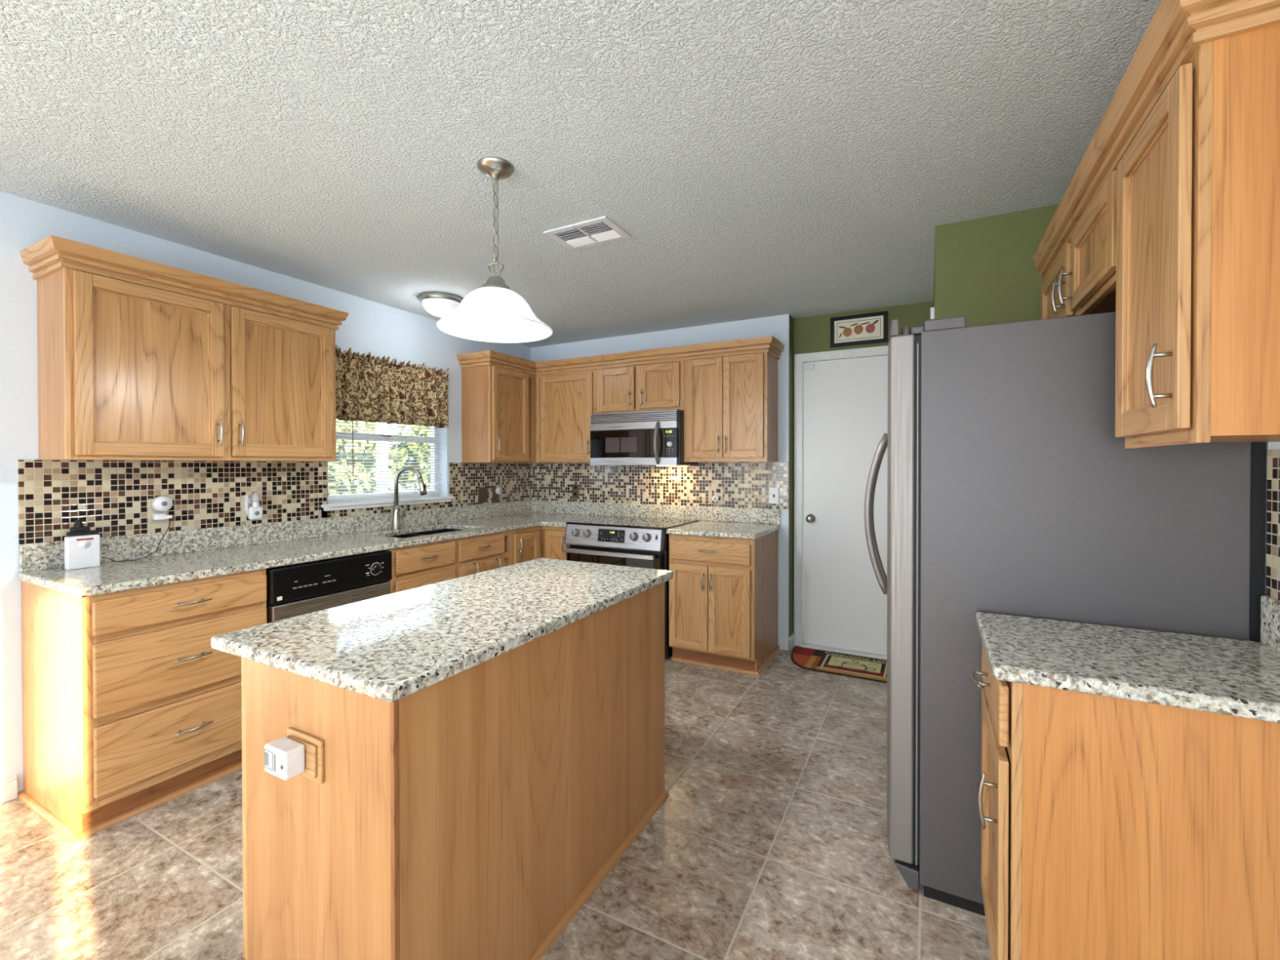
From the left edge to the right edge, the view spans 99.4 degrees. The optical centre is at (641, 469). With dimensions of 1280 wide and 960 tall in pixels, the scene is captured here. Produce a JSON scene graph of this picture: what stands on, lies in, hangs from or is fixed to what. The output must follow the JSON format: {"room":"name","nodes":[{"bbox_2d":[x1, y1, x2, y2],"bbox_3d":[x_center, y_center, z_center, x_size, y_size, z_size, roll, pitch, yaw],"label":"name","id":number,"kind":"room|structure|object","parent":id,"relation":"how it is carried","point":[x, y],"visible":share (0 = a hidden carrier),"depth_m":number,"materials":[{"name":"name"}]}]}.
{"room":"kitchen","nodes":[
{"label":"kitchen","id":0,"kind":"room"},
{"bbox_2d":[0,191,530,792],"bbox_3d":[-2.813,0.112,1.826,0.150,2.434,7.640,0,1,28],"label":"wall","id":1,"kind":"structure","parent":0,"point":[381,330],"depth_m":2.25,"materials":[{"name":"paint"}]},
{"bbox_2d":[0,775,17,804],"bbox_3d":[-3.526,1.297,0.310,0.014,0.090,4.275,0,1,28],"label":"baseboard","id":2,"kind":"structure","parent":1,"relation":"attached to","point":[8,786],"depth_m":2.17,"materials":[{"name":"white wood"}]},
{"bbox_2d":[148,498,167,523],"bbox_3d":[-2.307,0.195,2.594,0.008,0.116,0.072,0,1,28],"label":"outlet plate","id":3,"kind":"object","parent":1,"relation":"attached to","point":[152,511],"visible":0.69,"depth_m":2.57,"materials":[{"name":"plastic"}]},
{"bbox_2d":[151,496,173,511],"bbox_3d":[-2.282,0.161,2.590,0.038,0.072,0.072,0,1,28],"label":"plug","id":4,"kind":"object","parent":3,"relation":"attached to","point":[159,503],"visible":1,"depth_m":2.58,"materials":[{"name":"white plastic"}]},
{"bbox_2d":[19,235,348,461],"bbox_3d":[-2.088,-0.467,2.647,0.360,0.844,1.186,0,1,28],"label":"upper cabinet","id":5,"kind":"object","parent":1,"relation":"attached to","point":[139,359],"visible":1,"depth_m":2.40,"materials":[{"name":"brown wood"}]},
{"bbox_2d":[241,494,253,516],"bbox_3d":[-2.123,0.195,2.941,0.008,0.116,0.072,0,1,28],"label":"outlet plate","id":6,"kind":"object","parent":1,"relation":"attached to","point":[244,513],"visible":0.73,"depth_m":2.92,"materials":[{"name":"plastic"}]},
{"bbox_2d":[248,497,253,502],"bbox_3d":[-2.121,0.166,2.940,0.002,0.028,0.034,0,1,28],"label":"socket","id":7,"kind":"object","parent":6,"relation":"attached to","point":[250,500],"depth_m":2.94,"materials":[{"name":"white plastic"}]},
{"bbox_2d":[244,492,262,519],"bbox_3d":[-2.095,0.196,2.942,0.040,0.148,0.080,0,1,28],"label":"night light","id":8,"kind":"object","parent":6,"relation":"attached to","point":[255,512],"visible":1,"depth_m":2.93,"materials":[{"name":"white plastic"}]},
{"bbox_2d":[252,502,259,506],"bbox_3d":[-2.090,0.187,2.946,0.032,0.026,0.032,0,1,28],"label":"bulb socket","id":9,"kind":"object","parent":8,"relation":"attached to","point":[255,504],"depth_m":2.93,"materials":[{"name":"white plastic"}]},
{"bbox_2d":[17,459,530,544],"bbox_3d":[-1.773,0.119,3.622,0.008,0.343,3.213,0,1,28],"label":"tile backsplash","id":10,"kind":"structure","parent":1,"relation":"attached to","point":[111,498],"depth_m":2.70,"materials":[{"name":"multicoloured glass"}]},
{"bbox_2d":[18,499,531,572],"bbox_3d":[-1.772,0.346,3.611,0.020,0.113,3.192,0,1,28],"label":"backsplash","id":11,"kind":"structure","parent":1,"relation":"attached to","point":[42,555],"depth_m":2.91,"materials":[{"name":"grey stone"}]},
{"bbox_2d":[328,426,439,502],"bbox_3d":[-1.794,-0.237,3.798,0.073,0.900,0.935,0,1,28],"label":"window","id":12,"kind":"structure","parent":1,"relation":"in","point":[433,430],"depth_m":3.92,"materials":[{"name":"white plastic"}]},
{"bbox_2d":[328,417,443,500],"bbox_3d":[-1.742,-0.249,3.771,0.046,0.867,0.923,0,1,28],"label":"window blind","id":13,"kind":"object","parent":12,"relation":"attached to","point":[439,491],"visible":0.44,"depth_m":3.70,"materials":[{"name":"grey plastic"}]},
{"bbox_2d":[320,496,454,511],"bbox_3d":[-1.730,0.227,3.760,0.124,0.040,1.020,0,1,28],"label":"trim","id":14,"kind":"structure","parent":1,"relation":"attached to","point":[381,503],"depth_m":3.65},
{"bbox_2d":[335,345,448,428],"bbox_3d":[-1.668,-0.536,3.692,0.122,0.459,0.964,0,1,28],"label":"valance","id":15,"kind":"object","parent":1,"relation":"attached to","point":[368,388],"visible":0.94,"depth_m":3.61,"materials":[{"name":"fabric"}]},
{"bbox_2d":[478,487,487,502],"bbox_3d":[-1.306,0.209,4.486,0.008,0.125,0.105,0,1,28],"label":"outlet plate","id":16,"kind":"object","parent":1,"relation":"attached to","point":[482,491],"visible":1,"depth_m":4.48,"materials":[{"name":"brown plastic"}]},
{"bbox_2d":[492,487,498,502],"bbox_3d":[-1.236,0.209,4.618,0.008,0.120,0.075,0,1,28],"label":"outlet plate","id":17,"kind":"object","parent":1,"relation":"attached to","point":[495,496],"visible":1,"depth_m":4.60,"materials":[{"name":"brown plastic"}]},
{"bbox_2d":[495,487,502,494],"bbox_3d":[-1.209,0.177,4.623,0.034,0.060,0.060,0,1,28],"label":"plug","id":18,"kind":"object","parent":17,"relation":"attached to","point":[499,491],"visible":1,"depth_m":4.61,"materials":[{"name":"white plastic"}]},
{"bbox_2d":[461,364,535,462],"bbox_3d":[-1.133,-0.439,4.450,0.358,0.758,0.546,0,1,28],"label":"upper cabinet","id":19,"kind":"object","parent":1,"relation":"attached to","point":[499,403],"visible":1,"depth_m":4.26,"materials":[{"name":"brown wood"}]},
{"bbox_2d":[456,335,784,375],"bbox_3d":[-0.209,-0.853,4.074,2.445,0.099,0.594,0,0,19],"label":"crown molding","id":20,"kind":"structure","parent":19,"relation":"attached to","point":[770,344],"depth_m":4.14,"materials":[{"name":"brown wood"}]},
{"bbox_2d":[0,645,991,959],"bbox_3d":[-0.812,1.383,1.179,4.299,0.100,8.650,0,1,28],"label":"floor","id":21,"kind":"structure","parent":0,"point":[768,841],"depth_m":1.83,"materials":[{"name":"tile"}]},
{"bbox_2d":[17,568,266,843],"bbox_3d":[-2.088,0.885,2.315,0.678,0.879,0.624,0,1,28],"label":"base cabinet","id":22,"kind":"object","parent":21,"relation":"on","point":[130,708],"visible":0.77,"depth_m":2.09,"materials":[{"name":"brown wood"}]},
{"bbox_2d":[266,550,391,623],"bbox_3d":[-1.777,0.883,2.864,0.614,0.875,0.620,0,1,28],"label":"dishwasher","id":23,"kind":"object","parent":21,"relation":"on","point":[293,590],"visible":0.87,"depth_m":2.67,"materials":[{"name":"black plastic"}]},
{"bbox_2d":[386,538,455,593],"bbox_3d":[-1.532,0.876,3.363,0.676,0.879,0.475,0,1,28],"label":"base cabinet","id":24,"kind":"object","parent":21,"relation":"on","point":[413,566],"visible":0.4,"depth_m":3.20,"materials":[{"name":"brown wood"}]},
{"bbox_2d":[241,582,669,959],"bbox_3d":[-0.468,0.888,1.793,0.645,0.879,1.266,0,1,28],"label":"kitchen island","id":25,"kind":"object","parent":21,"relation":"on","point":[471,814],"visible":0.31,"depth_m":1.31,"materials":[{"name":"brown wood"}]},
{"bbox_2d":[286,727,324,783],"bbox_3d":[-0.759,0.642,1.220,0.130,0.096,0.016,0,1,28],"label":"outlet plate","id":26,"kind":"object","parent":25,"relation":"attached to","point":[313,771],"visible":0.73,"depth_m":1.20,"materials":[{"name":"brown wood"}]},
{"bbox_2d":[264,737,304,780],"bbox_3d":[-0.788,0.636,1.199,0.082,0.062,0.046,0,1,28],"label":"plug","id":27,"kind":"object","parent":26,"relation":"attached to","point":[284,757],"visible":1,"depth_m":1.18,"materials":[{"name":"white plastic"}]},
{"bbox_2d":[210,557,673,702],"bbox_3d":[-0.477,0.432,1.795,0.684,0.033,1.324,0,1,28],"label":"island countertop","id":28,"kind":"structure","parent":25,"relation":"on","point":[391,647],"depth_m":1.45,"materials":[{"name":"stone"}]},
{"bbox_2d":[453,528,511,577],"bbox_3d":[-1.297,0.873,3.807,0.676,0.879,0.527,0,1,28],"label":"base cabinet","id":29,"kind":"object","parent":21,"relation":"on","point":[482,553],"visible":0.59,"depth_m":3.63,"materials":[{"name":"brown wood"}]},
{"bbox_2d":[511,525,570,564],"bbox_3d":[-0.865,0.867,4.421,0.866,0.879,0.958,0,1,28],"label":"base cabinet","id":30,"kind":"object","parent":21,"relation":"on","point":[529,544],"visible":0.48,"depth_m":4.12,"materials":[{"name":"brown wood"}]},
{"bbox_2d":[17,511,603,597],"bbox_3d":[-1.391,0.420,3.418,0.874,0.033,3.218,0,1,28],"label":"countertop","id":31,"kind":"structure","parent":30,"relation":"on","point":[108,577],"depth_m":2.58,"materials":[{"name":"stone"}]},
{"bbox_2d":[64,534,100,569],"bbox_3d":[-2.355,0.345,2.290,0.035,0.136,0.102,0,1,28],"label":"alarm box","id":32,"kind":"object","parent":31,"relation":"on","point":[80,551],"visible":1,"depth_m":2.28,"materials":[{"name":"white plastic"}]},
{"bbox_2d":[66,519,97,536],"bbox_3d":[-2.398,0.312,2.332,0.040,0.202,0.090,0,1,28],"label":"clip","id":33,"kind":"object","parent":32,"relation":"on","point":[78,529],"visible":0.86,"depth_m":2.31,"materials":[{"name":"black metal"}]},
{"bbox_2d":[102,513,172,561],"bbox_3d":[-2.310,0.309,2.491,0.056,0.202,0.258,0,0,18],"label":"charger","id":34,"kind":"object","parent":31,"relation":"on","point":[156,516],"visible":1,"depth_m":2.57,"materials":[{"name":"white plastic"}]},
{"bbox_2d":[391,466,426,529],"bbox_3d":[-1.566,0.189,3.693,0.247,0.424,0.094,0,0,4],"label":"kitchen faucet","id":35,"kind":"object","parent":31,"relation":"on","point":[396,519],"visible":1,"depth_m":3.67,"materials":[{"name":"silver metal"}]},
{"bbox_2d":[388,528,461,537],"bbox_3d":[-1.416,0.530,3.607,0.395,0.188,0.658,0,1,28],"label":"sink","id":36,"kind":"object","parent":31,"relation":"in","point":[424,533],"visible":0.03,"depth_m":3.79,"materials":[{"name":"black"}]},
{"bbox_2d":[433,515,441,524],"bbox_3d":[-1.494,0.365,3.981,0.067,0.068,0.040,0,1,28],"label":"soap dispenser","id":37,"kind":"object","parent":31,"relation":"on","point":[437,517],"visible":1,"depth_m":3.98,"materials":[{"name":"silver metal"}]},
{"bbox_2d":[563,515,699,658],"bbox_3d":[-0.065,0.848,4.114,0.818,0.921,0.695,0,1,28],"label":"electric range","id":38,"kind":"object","parent":21,"relation":"on","point":[643,542],"visible":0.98,"depth_m":3.84,"materials":[{"name":"silver metal"}]},
{"bbox_2d":[566,515,699,529],"bbox_3d":[-0.054,0.394,4.133,0.818,0.015,0.615,0,1,28],"label":"cooktop","id":39,"kind":"object","parent":38,"relation":"in","point":[610,522],"depth_m":3.99,"materials":[{"name":"black glass"}]},
{"bbox_2d":[669,529,780,675],"bbox_3d":[0.591,0.871,3.811,0.612,0.879,0.678,0,1,28],"label":"base cabinet","id":40,"kind":"object","parent":21,"relation":"on","point":[723,591],"visible":0.94,"depth_m":3.56,"materials":[{"name":"brown wood"}]},
{"bbox_2d":[666,520,780,539],"bbox_3d":[0.588,0.415,3.809,0.620,0.033,0.633,0,1,28],"label":"countertop","id":41,"kind":"structure","parent":40,"relation":"on","point":[702,528],"depth_m":3.65,"materials":[{"name":"stone"}]},
{"bbox_2d":[791,646,887,683],"bbox_3d":[1.431,1.304,3.619,0.880,0.011,0.413,0,1,28],"label":"kitchen mat","id":42,"kind":"object","parent":21,"relation":"on","point":[815,660],"visible":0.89,"depth_m":3.64,"materials":[{"name":"multicoloured fabric"}]},
{"bbox_2d":[864,311,1266,915],"bbox_3d":[1.323,0.424,1.959,0.952,1.800,0.911,0,1,28],"label":"refrigerator","id":43,"kind":"object","parent":21,"relation":"on","point":[1012,490],"visible":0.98,"depth_m":1.58,"materials":[{"name":"grey paint"}]},
{"bbox_2d":[971,642,1279,959],"bbox_3d":[1.132,0.890,1.256,0.634,0.879,0.459,0,1,28],"label":"base cabinet","id":44,"kind":"object","parent":21,"relation":"on","point":[1113,828],"visible":0.85,"depth_m":1.08,"materials":[{"name":"brown wood"}]},
{"bbox_2d":[975,612,1279,723],"bbox_3d":[1.140,0.434,1.241,0.610,0.033,0.485,0,1,28],"label":"countertop","id":45,"kind":"structure","parent":44,"relation":"on","point":[1236,677],"depth_m":1.17,"materials":[{"name":"stone"}]},
{"bbox_2d":[0,0,1160,347],"bbox_3d":[-0.815,-1.152,1.159,4.299,0.100,8.650,0,1,28],"label":"ceiling","id":46,"kind":"structure","parent":0,"point":[757,158],"depth_m":1.79,"materials":[{"name":"white paint"}]},
{"bbox_2d":[417,292,462,317],"bbox_3d":[-1.307,-1.058,3.553,0.280,0.126,0.280,0,1,28],"label":"flush ceiling light","id":47,"kind":"object","parent":46,"relation":"attached to","point":[441,304],"visible":0.79,"depth_m":3.46,"materials":[{"name":"white glass"}]},
{"bbox_2d":[436,156,552,342],"bbox_3d":[-0.532,-0.810,1.989,0.410,0.598,0.410,0,1,28],"label":"pendant light","id":48,"kind":"object","parent":46,"relation":"hanging from","point":[493,312],"visible":1,"depth_m":1.98,"materials":[{"name":"white glass"}]},
{"bbox_2d":[542,215,631,250],"bbox_3d":[-0.253,-1.107,2.554,0.343,0.013,0.230,0,1,28],"label":"ceiling vent","id":49,"kind":"object","parent":46,"relation":"in","point":[599,230],"visible":1,"depth_m":2.54,"materials":[{"name":"white plastic"}]},
{"bbox_2d":[530,314,788,646],"bbox_3d":[0.054,0.087,4.550,2.369,2.434,0.139,0,1,28],"label":"wall","id":50,"kind":"structure","parent":0,"point":[777,326],"depth_m":4.11,"materials":[{"name":"paint"}]},
{"bbox_2d":[535,368,596,462],"bbox_3d":[-0.707,-0.442,4.665,0.913,0.758,0.358,0,1,28],"label":"upper cabinet","id":51,"kind":"object","parent":50,"relation":"attached to","point":[565,402],"visible":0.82,"depth_m":4.48,"materials":[{"name":"brown wood"}]},
{"bbox_2d":[572,484,578,497],"bbox_3d":[-0.580,0.183,4.794,0.072,0.116,0.008,0,1,28],"label":"outlet plate","id":52,"kind":"object","parent":50,"relation":"attached to","point":[575,486],"visible":1,"depth_m":4.79,"materials":[{"name":"brown plastic"}]},
{"bbox_2d":[596,360,684,413],"bbox_3d":[0.033,-0.630,4.272,0.757,0.377,0.358,0,1,28],"label":"upper cabinet","id":53,"kind":"object","parent":50,"relation":"attached to","point":[655,386],"visible":0.88,"depth_m":4.13,"materials":[{"name":"brown wood"}]},
{"bbox_2d":[590,409,697,466],"bbox_3d":[0.009,-0.235,4.222,0.752,0.408,0.455,0,1,28],"label":"microwave oven","id":54,"kind":"object","parent":53,"relation":"attached to","point":[650,437],"visible":1,"depth_m":4.06,"materials":[{"name":"silver metal"}]},
{"bbox_2d":[530,499,780,524],"bbox_3d":[-0.008,0.337,4.494,2.311,0.113,0.020,0,1,28],"label":"backsplash","id":55,"kind":"structure","parent":50,"relation":"attached to","point":[732,514],"depth_m":4.38,"materials":[{"name":"grey stone"}]},
{"bbox_2d":[530,462,788,509],"bbox_3d":[0.019,0.110,4.486,2.366,0.343,0.008,0,1,28],"label":"tile backsplash","id":56,"kind":"structure","parent":50,"relation":"attached to","point":[744,484],"depth_m":4.38,"materials":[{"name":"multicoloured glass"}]},
{"bbox_2d":[714,486,723,502],"bbox_3d":[0.594,0.189,4.173,0.072,0.116,0.008,0,1,28],"label":"outlet plate","id":57,"kind":"object","parent":50,"relation":"attached to","point":[718,491],"visible":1,"depth_m":4.16,"materials":[{"name":"plastic"}]},
{"bbox_2d":[711,494,719,502],"bbox_3d":[0.570,0.219,4.162,0.052,0.052,0.032,0,1,28],"label":"plug","id":58,"kind":"object","parent":57,"relation":"attached to","point":[715,498],"visible":1,"depth_m":4.15,"materials":[{"name":"white plastic"}]},
{"bbox_2d":[684,352,777,462],"bbox_3d":[0.642,-0.437,3.952,0.616,0.758,0.358,0,1,28],"label":"upper cabinet","id":59,"kind":"object","parent":50,"relation":"attached to","point":[731,402],"visible":0.99,"depth_m":3.82,"materials":[{"name":"brown wood"}]},
{"bbox_2d":[768,487,778,503],"bbox_3d":[0.969,0.188,3.970,0.070,0.116,0.016,0,1,28],"label":"light switch","id":60,"kind":"object","parent":50,"relation":"attached to","point":[773,491],"visible":1,"depth_m":3.97,"materials":[{"name":"white plastic"}]},
{"bbox_2d":[788,314,793,637],"bbox_3d":[1.103,0.091,3.996,0.003,2.434,0.138,0,1,28],"label":"wall","id":61,"kind":"structure","parent":0,"point":[790,318],"depth_m":3.99,"materials":[{"name":"green paint"}]},
{"bbox_2d":[780,633,794,650],"bbox_3d":[1.077,1.263,4.003,0.076,0.090,0.139,0,1,28],"label":"baseboard","id":62,"kind":"structure","parent":61,"relation":"attached to","point":[786,643],"depth_m":3.95,"materials":[{"name":"white wood"}]},
{"bbox_2d":[793,301,933,643],"bbox_3d":[1.640,0.091,3.858,1.081,2.434,0.121,0,1,28],"label":"wall","id":63,"kind":"structure","parent":0,"point":[811,334],"depth_m":3.94,"materials":[{"name":"green paint"}]},
{"bbox_2d":[794,345,888,646],"bbox_3d":[1.523,0.226,3.840,0.869,2.165,0.022,0,1,28],"label":"trim","id":64,"kind":"structure","parent":63,"relation":"attached to","point":[800,358],"depth_m":4.02,"materials":[{"name":"white wood"}]},
{"bbox_2d":[800,643,887,660],"bbox_3d":[1.533,1.299,3.864,0.752,0.018,0.110,0,1,28],"label":"trim","id":65,"kind":"structure","parent":63,"relation":"attached to","point":[803,645],"depth_m":3.87,"materials":[{"name":"white wood"}]},
{"bbox_2d":[803,355,888,655],"bbox_3d":[1.529,0.248,3.850,0.748,2.081,0.102,0,1,28],"label":"door","id":66,"kind":"structure","parent":63,"relation":"in","point":[845,401],"depth_m":3.90,"materials":[{"name":"white paint"}]},
{"bbox_2d":[830,311,887,347],"bbox_3d":[1.530,-0.987,3.826,0.375,0.212,0.020,0,1,28],"label":"framed picture","id":67,"kind":"object","parent":63,"relation":"attached to","point":[871,327],"visible":1,"depth_m":3.82,"materials":[{"name":"beige paper"}]},
{"bbox_2d":[834,315,883,343],"bbox_3d":[1.531,-0.987,3.828,0.335,0.172,0.004,0,1,28],"label":"print","id":68,"kind":"object","parent":67,"relation":"attached to","point":[851,329],"depth_m":3.82},
{"bbox_2d":[933,204,1058,327],"bbox_3d":[1.961,0.098,2.895,0.711,2.434,1.282,0,1,28],"label":"wall","id":69,"kind":"structure","parent":0,"point":[985,273],"depth_m":2.39,"materials":[{"name":"green paint"}]},
{"bbox_2d":[930,306,934,319],"bbox_3d":[1.345,-0.722,2.509,0.017,0.053,0.020,0,1,28],"label":"wall sensor","id":70,"kind":"object","parent":69,"relation":"attached to","point":[932,309],"visible":0.92,"depth_m":2.50,"materials":[{"name":"white plastic"}]},
{"bbox_2d":[1264,441,1279,595],"bbox_3d":[0.588,0.128,-0.619,0.150,2.434,6.500,0,1,28],"label":"wall","id":71,"kind":"structure","parent":0,"point":[1269,445],"depth_m":1.34,"materials":[{"name":"paint"}]},
{"bbox_2d":[1040,169,1116,319],"bbox_3d":[1.568,-0.652,1.774,0.358,0.295,1.049,0,1,28],"label":"upper cabinet","id":72,"kind":"object","parent":71,"relation":"attached to","point":[1082,281],"visible":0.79,"depth_m":1.65,"materials":[{"name":"brown wood"}]},
{"bbox_2d":[1032,0,1279,282],"bbox_3d":[1.465,-0.842,1.564,0.346,0.113,1.514,0,1,28],"label":"crown molding","id":73,"kind":"structure","parent":72,"relation":"attached to","point":[1176,28],"depth_m":1.17,"materials":[{"name":"brown wood"}]},
{"bbox_2d":[1115,22,1279,448],"bbox_3d":[1.224,-0.423,1.127,0.358,0.743,0.415,0,1,28],"label":"upper cabinet","id":74,"kind":"object","parent":71,"relation":"attached to","point":[1197,358],"visible":1,"depth_m":0.99,"materials":[{"name":"brown wood"}]},
{"bbox_2d":[1260,595,1279,651],"bbox_3d":[1.401,0.362,1.103,0.020,0.113,0.482,0,1,28],"label":"backsplash","id":75,"kind":"structure","parent":71,"relation":"attached to","point":[1270,606],"depth_m":1.28,"materials":[{"name":"grey stone"}]},
{"bbox_2d":[1266,448,1279,599],"bbox_3d":[1.409,0.130,1.102,0.008,0.354,0.490,0,1,28],"label":"tile backsplash","id":76,"kind":"structure","parent":71,"relation":"attached to","point":[1273,535],"depth_m":1.29,"materials":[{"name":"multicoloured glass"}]},
{"label":"outside","id":77,"kind":"structure","parent":0,"visible":0},
{"bbox_2d":[342,489,417,494],"bbox_3d":[-17.323,1.323,15.943,21.000,0.100,32.000,0,1,28],"label":"lawn","id":78,"kind":"structure","parent":77,"point":[401,490],"depth_m":29.81,"materials":[{"name":"green plant"}]},
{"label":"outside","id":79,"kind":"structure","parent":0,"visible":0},
{"bbox_3d":[-5.072,1.359,7.196,8.840,0.100,12.000,0,1,28],"label":"floor","id":80,"kind":"structure","parent":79,"visible":0},
{"bbox_2d":[328,422,430,495],"bbox_3d":[-3.999,-0.022,8.381,0.120,2.640,5.520,0,1,28],"label":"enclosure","id":81,"kind":"object","parent":80,"relation":"on","point":[376,423],"visible":0.02,"depth_m":8.33,"materials":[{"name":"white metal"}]},
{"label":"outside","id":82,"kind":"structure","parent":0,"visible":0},
{"bbox_2d":[328,418,397,494],"bbox_3d":[-7.004,-0.060,12.168,2.598,3.159,3.256,0,1,28],"label":"shrub","id":83,"kind":"object","parent":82,"point":[349,421],"visible":0.18,"depth_m":11.96,"materials":[{"name":"green plant"}]},
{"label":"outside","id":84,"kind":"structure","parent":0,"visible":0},
{"bbox_2d":[390,424,430,491],"bbox_3d":[-5.343,-0.342,14.914,2.530,3.502,3.141,0,1,28],"label":"shrub","id":85,"kind":"object","parent":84,"point":[416,426],"visible":0.09,"depth_m":13.99,"materials":[{"name":"green plant"}]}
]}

